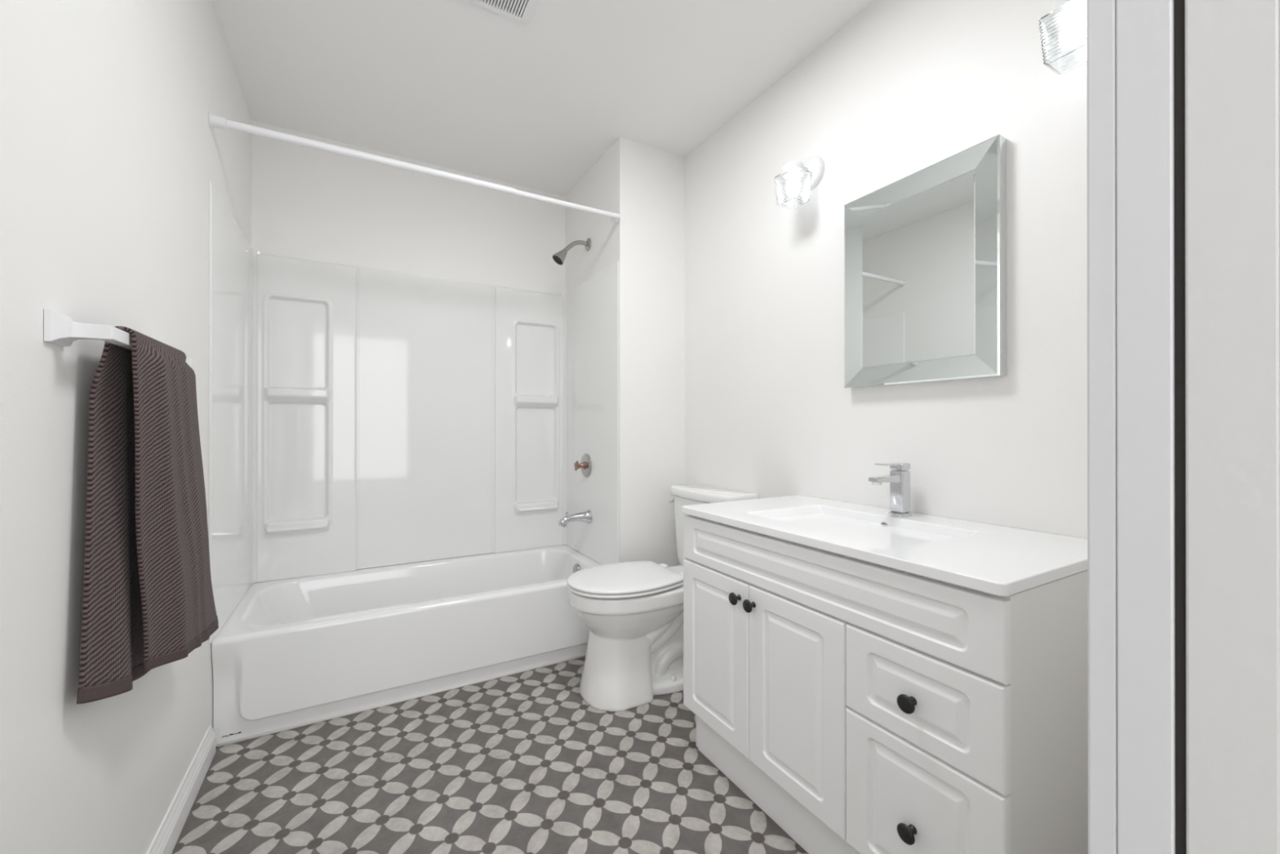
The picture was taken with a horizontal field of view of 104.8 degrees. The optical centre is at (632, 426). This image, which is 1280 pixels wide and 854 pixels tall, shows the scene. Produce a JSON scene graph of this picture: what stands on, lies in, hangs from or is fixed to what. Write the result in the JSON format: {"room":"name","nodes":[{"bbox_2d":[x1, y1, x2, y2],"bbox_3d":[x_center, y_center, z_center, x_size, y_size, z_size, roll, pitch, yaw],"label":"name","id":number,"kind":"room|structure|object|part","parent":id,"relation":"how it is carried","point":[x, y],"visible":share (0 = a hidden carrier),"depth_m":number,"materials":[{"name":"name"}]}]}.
{"room":"bathroom","nodes":[
{"label":"bathroom","id":0,"kind":"room"},
{"bbox_2d":[0,0,251,853],"bbox_3d":[-1.126,-0.163,1.041,0.120,2.443,2.881,0,0,-29],"label":"wall","id":1,"kind":"structure","parent":0,"point":[110,153],"depth_m":0.85,"materials":[{"name":"paint"}]},
{"bbox_2d":[44,308,193,368],"bbox_3d":[-0.994,-0.155,0.995,0.065,0.049,0.527,0,0,-29],"label":"towel bar","id":2,"kind":"object","parent":1,"relation":"attached to","point":[60,329],"visible":0.59,"depth_m":0.79,"materials":[{"name":"white plastic"}]},
{"bbox_2d":[75,325,218,703],"bbox_3d":[-0.994,0.191,1.058,0.100,0.735,0.527,0,0,-29],"label":"towel","id":3,"kind":"object","parent":2,"relation":"hanging from","point":[148,602],"visible":1,"depth_m":0.92,"materials":[{"name":"grey fabric"}]},
{"bbox_2d":[146,724,215,853],"bbox_3d":[-0.897,1.013,0.767,0.016,0.091,1.916,0,0,-29],"label":"baseboard","id":4,"kind":"structure","parent":1,"relation":"attached to","point":[164,842],"depth_m":1.33,"materials":[{"name":"white paint"}]},
{"bbox_2d":[208,111,620,223],"bbox_3d":[-0.713,-0.993,1.972,1.510,0.046,0.058,0,0,-30],"label":"shower rod","id":5,"kind":"object","parent":1,"relation":"attached to","point":[215,121],"visible":1,"depth_m":1.84,"materials":[{"name":"white metal"}]},
{"bbox_2d":[171,656,808,853],"bbox_3d":[-0.099,1.088,0.688,3.700,0.060,4.500,0,0,-29],"label":"floor","id":6,"kind":"structure","parent":0,"point":[520,762],"depth_m":1.46,"materials":[{"name":"tile"}]},
{"bbox_2d":[211,544,601,746],"bbox_3d":[-0.888,0.882,2.284,1.506,0.364,0.696,0,0,-29],"label":"bathtub","id":7,"kind":"object","parent":6,"relation":"on","point":[295,652],"visible":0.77,"depth_m":1.97,"materials":[{"name":"white ceramic"}]},
{"bbox_2d":[208,181,618,643],"bbox_3d":[-0.881,-0.046,2.273,1.508,1.490,0.728,0,0,-29],"label":"shower surround","id":8,"kind":"object","parent":7,"relation":"on","point":[360,417],"visible":1,"depth_m":2.47,"materials":[{"name":"white plastic"}]},
{"bbox_3d":[-1.522,-0.047,1.914,0.040,1.490,0.727,0,0,-29],"label":"panel","id":9,"kind":"part","parent":8,"relation":"part of","materials":[{"name":"white plastic"}]},
{"bbox_3d":[-1.515,-0.044,2.304,0.407,1.486,0.054,0,0,-29],"label":"shelf panel","id":10,"kind":"part","parent":8,"relation":"part of","materials":[{"name":"white plastic"}]},
{"bbox_3d":[-1.060,-0.044,2.584,0.710,1.486,0.010,0,0,-29],"label":"panel","id":11,"kind":"part","parent":8,"relation":"part of","materials":[{"name":"white plastic"}]},
{"bbox_3d":[-0.580,-0.043,2.826,0.416,1.486,0.054,0,0,-29],"label":"shelf panel","id":12,"kind":"part","parent":8,"relation":"part of","materials":[{"name":"white plastic"}]},
{"bbox_2d":[558,509,591,527],"bbox_3d":[-0.305,0.481,2.592,0.173,0.079,0.074,0,0,-29],"label":"tub spout","id":13,"kind":"object","parent":8,"relation":"attached to","point":[585,516],"visible":1,"depth_m":2.58,"materials":[{"name":"silver metal"}]},
{"bbox_2d":[573,453,591,477],"bbox_3d":[-0.276,0.208,2.648,0.068,0.128,0.128,0,0,-29],"label":"shower valve","id":14,"kind":"object","parent":8,"relation":"attached to","point":[585,464],"visible":1,"depth_m":2.64,"materials":[{"name":"silver metal"}]},
{"bbox_3d":[-0.298,0.208,2.636,0.018,0.054,0.053,0,0,-29],"label":"handle","id":15,"kind":"part","parent":14,"relation":"part of","materials":[{"name":"orange metal"}]},
{"bbox_3d":[-0.274,0.208,2.650,0.044,0.042,0.042,0,0,-29],"label":"stem","id":16,"kind":"part","parent":14,"relation":"part of","materials":[{"name":"orange metal"}]},
{"bbox_3d":[-0.249,-0.046,2.646,0.040,1.490,0.692,0,0,-29],"label":"panel","id":17,"kind":"part","parent":8,"relation":"part of","materials":[{"name":"white plastic"}]},
{"bbox_3d":[-0.299,0.765,2.621,0.020,0.072,0.072,0,0,-29],"label":"overflow plate","id":18,"kind":"part","parent":7,"relation":"part of","materials":[{"name":"silver metal"}]},
{"bbox_2d":[566,483,757,711],"bbox_3d":[0.089,0.669,2.070,0.750,0.782,0.444,0,0,-29],"label":"toilet","id":19,"kind":"object","parent":6,"relation":"on","point":[632,611],"visible":0.77,"depth_m":1.90,"materials":[{"name":"white ceramic"}]},
{"bbox_3d":[-0.043,0.624,1.997,0.447,0.012,0.372,0,0,-29],"label":"seat","id":20,"kind":"part","parent":19,"relation":"part of","materials":[{"name":"white plastic"}]},
{"bbox_3d":[-0.043,0.605,1.997,0.447,0.018,0.372,0,0,-29],"label":"seat lid","id":21,"kind":"part","parent":19,"relation":"part of","materials":[{"name":"white plastic"}]},
{"bbox_3d":[0.082,0.849,2.066,0.721,0.424,0.368,0,0,-29],"label":"bowl","id":22,"kind":"part","parent":19,"relation":"part of","materials":[{"name":"white ceramic"}]},
{"bbox_3d":[0.341,0.486,2.211,0.164,0.325,0.416,0,0,-29],"label":"tank","id":23,"kind":"part","parent":19,"relation":"part of","materials":[{"name":"white ceramic"}]},
{"bbox_3d":[0.338,0.301,2.210,0.181,0.044,0.444,0,0,-29],"label":"tank lid","id":24,"kind":"part","parent":19,"relation":"part of","materials":[{"name":"white ceramic"}]},
{"bbox_2d":[683,515,1088,853],"bbox_3d":[0.611,0.671,1.336,0.563,0.776,0.919,0,0,-29],"label":"vanity cabinet","id":25,"kind":"object","parent":6,"relation":"on","point":[864,707],"visible":1,"depth_m":1.00,"materials":[{"name":"white wood"}]},
{"bbox_3d":[0.249,0.670,1.484,0.020,0.476,0.306,0,0,-29],"label":"door","id":26,"kind":"part","parent":25,"relation":"part of","materials":[{"name":"white wood"}]},
{"bbox_3d":[0.287,0.476,1.369,0.029,0.034,0.034,0,0,-29],"label":"knob","id":27,"kind":"part","parent":25,"relation":"part of","materials":[{"name":"black metal"}]},
{"bbox_3d":[0.315,0.478,1.319,0.029,0.034,0.034,0,0,-29],"label":"knob","id":28,"kind":"part","parent":25,"relation":"part of","materials":[{"name":"black metal"}]},
{"bbox_3d":[0.399,0.670,1.216,0.020,0.476,0.300,0,0,-29],"label":"door","id":29,"kind":"part","parent":25,"relation":"part of","materials":[{"name":"white wood"}]},
{"bbox_3d":[0.398,0.359,1.217,0.020,0.137,0.918,0,0,-29],"label":"false drawer","id":30,"kind":"part","parent":25,"relation":"part of","materials":[{"name":"white wood"}]},
{"bbox_2d":[681,494,1087,596],"bbox_3d":[0.619,0.304,1.343,0.542,0.091,0.928,0,0,-29],"label":"countertop","id":31,"kind":"structure","parent":25,"relation":"on","point":[1001,561],"depth_m":1.13,"materials":[{"name":"white stone"}]},
{"bbox_2d":[868,462,911,515],"bbox_3d":[0.750,0.182,1.435,0.157,0.152,0.062,0,0,-29],"label":"sink faucet","id":32,"kind":"object","parent":31,"relation":"on","point":[899,479],"visible":1,"depth_m":1.44,"materials":[{"name":"silver metal"}]},
{"bbox_3d":[0.730,0.151,1.423,0.111,0.024,0.032,0,0,-29],"label":"spout","id":33,"kind":"part","parent":32,"relation":"part of","materials":[{"name":"silver metal"}]},
{"bbox_3d":[0.759,0.117,1.440,0.116,0.021,0.042,0,0,-29],"label":"lever","id":34,"kind":"part","parent":32,"relation":"part of","materials":[{"name":"silver metal"}]},
{"bbox_3d":[0.791,0.255,1.458,0.062,0.006,0.062,0,0,-29],"label":"plate","id":35,"kind":"part","parent":32,"relation":"part of","materials":[{"name":"silver metal"}]},
{"bbox_3d":[0.527,0.526,0.940,0.029,0.034,0.034,0,0,-29],"label":"knob","id":36,"kind":"part","parent":25,"relation":"part of","materials":[{"name":"black metal"}]},
{"bbox_3d":[0.527,0.772,0.940,0.029,0.034,0.034,0,0,-29],"label":"knob","id":37,"kind":"part","parent":25,"relation":"part of","materials":[{"name":"black metal"}]},
{"bbox_3d":[0.548,0.761,0.949,0.020,0.294,0.304,0,0,-29],"label":"drawer","id":38,"kind":"part","parent":25,"relation":"part of","materials":[{"name":"white wood"}]},
{"bbox_3d":[0.548,0.521,0.950,0.020,0.179,0.304,0,0,-29],"label":"drawer","id":39,"kind":"part","parent":25,"relation":"part of","materials":[{"name":"white wood"}]},
{"bbox_2d":[210,0,875,196],"bbox_3d":[-0.099,-1.415,0.692,3.700,0.060,4.500,0,0,-29],"label":"ceiling","id":40,"kind":"structure","parent":0,"point":[464,86],"depth_m":1.91,"materials":[{"name":"white paint"}]},
{"bbox_2d":[465,0,537,25],"bbox_3d":[-0.414,-1.375,1.500,0.274,0.016,0.274,0,0,-29],"label":"exhaust fan","id":41,"kind":"object","parent":40,"relation":"attached to","point":[519,11],"visible":1,"depth_m":1.61,"materials":[{"name":"white plastic"}]},
{"bbox_2d":[565,137,684,567],"bbox_3d":[-0.066,-0.160,2.745,0.374,2.443,0.700,0,0,-29],"label":"wall partition","id":42,"kind":"structure","parent":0,"point":[642,184],"depth_m":2.44,"materials":[{"name":"paint"}]},
{"bbox_2d":[551,238,591,265],"bbox_3d":[-0.324,-0.934,2.613,0.205,0.168,0.071,0,0,-29],"label":"sprayer","id":43,"kind":"object","parent":42,"relation":"attached to","point":[559,257],"visible":1,"depth_m":2.60,"materials":[{"name":"silver metal"}]},
{"bbox_3d":[-0.303,-0.955,2.627,0.149,0.089,0.023,0,0,-29],"label":"arm","id":44,"kind":"part","parent":43,"relation":"part of","materials":[{"name":"silver metal"}]},
{"bbox_2d":[684,0,1087,538],"bbox_3d":[0.623,-0.161,2.018,0.120,2.443,2.881,0,0,-29],"label":"wall","id":45,"kind":"structure","parent":0,"point":[904,87],"depth_m":1.56,"materials":[{"name":"paint"}]},
{"bbox_2d":[774,155,824,208],"bbox_3d":[0.601,-0.898,1.789,0.143,0.194,0.120,0,0,-29],"label":"wall sconce","id":46,"kind":"object","parent":45,"relation":"attached to","point":[793,186],"visible":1,"depth_m":1.76,"materials":[{"name":"white glass"}]},
{"bbox_3d":[0.580,-0.856,1.778,0.097,0.110,0.097,0,0,-29],"label":"lamp shade","id":47,"kind":"part","parent":46,"relation":"part of","materials":[{"name":"clear glass"}]},
{"bbox_3d":[0.649,-0.935,1.817,0.031,0.120,0.120,0,0,-29],"label":"wall plate","id":48,"kind":"part","parent":46,"relation":"part of","materials":[{"name":"white metal"}]},
{"bbox_2d":[844,133,1006,388],"bbox_3d":[0.840,-0.439,1.467,0.037,0.616,0.460,0,0,-29],"label":"wall mirror","id":49,"kind":"object","parent":45,"relation":"attached to","point":[925,251],"visible":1,"depth_m":1.42,"materials":[{"name":"clear glass"}]},
{"bbox_3d":[0.834,-0.439,1.464,0.004,0.496,0.339,0,0,-29],"label":"glass","id":50,"kind":"part","parent":49,"relation":"part of","materials":[{"name":"white mirror"}]},
{"bbox_2d":[1038,0,1086,75],"bbox_3d":[0.989,-0.899,1.093,0.143,0.194,0.120,0,0,-29],"label":"wall sconce","id":51,"kind":"object","parent":45,"relation":"attached to","point":[1063,32],"visible":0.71,"depth_m":1.07,"materials":[{"name":"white glass"}]},
{"bbox_3d":[0.423,-0.164,0.322,1.884,2.443,0.115,0,0,-29],"label":"wall","id":52,"kind":"structure","parent":0,"visible":0},
{"bbox_2d":[1086,0,1117,853],"bbox_3d":[0.349,0.018,0.355,0.054,2.080,0.016,0,0,-29],"label":"trim","id":53,"kind":"structure","parent":52,"relation":"attached to","point":[1101,139],"depth_m":0.34,"materials":[{"name":"grey paint"}]},
{"bbox_2d":[1115,0,1175,853],"bbox_3d":[0.362,0.043,0.287,0.012,2.030,0.115,0,0,-29],"label":"trim","id":54,"kind":"structure","parent":52,"relation":"attached to","point":[1145,70],"depth_m":0.32,"materials":[{"name":"grey paint"}]},
{"bbox_2d":[1173,0,1186,853],"bbox_3d":[0.353,0.043,0.315,0.016,2.030,0.005,0,0,-29],"label":"trim","id":55,"kind":"structure","parent":52,"relation":"attached to","point":[1179,5],"depth_m":0.31,"materials":[{"name":"black"}]},
{"bbox_2d":[1184,0,1279,853],"bbox_3d":[0.702,0.041,0.486,0.799,2.015,0.036,0,0,-29],"label":"door","id":56,"kind":"structure","parent":52,"relation":"in","point":[1232,47],"depth_m":0.29,"materials":[{"name":"grey paint"}]}
]}

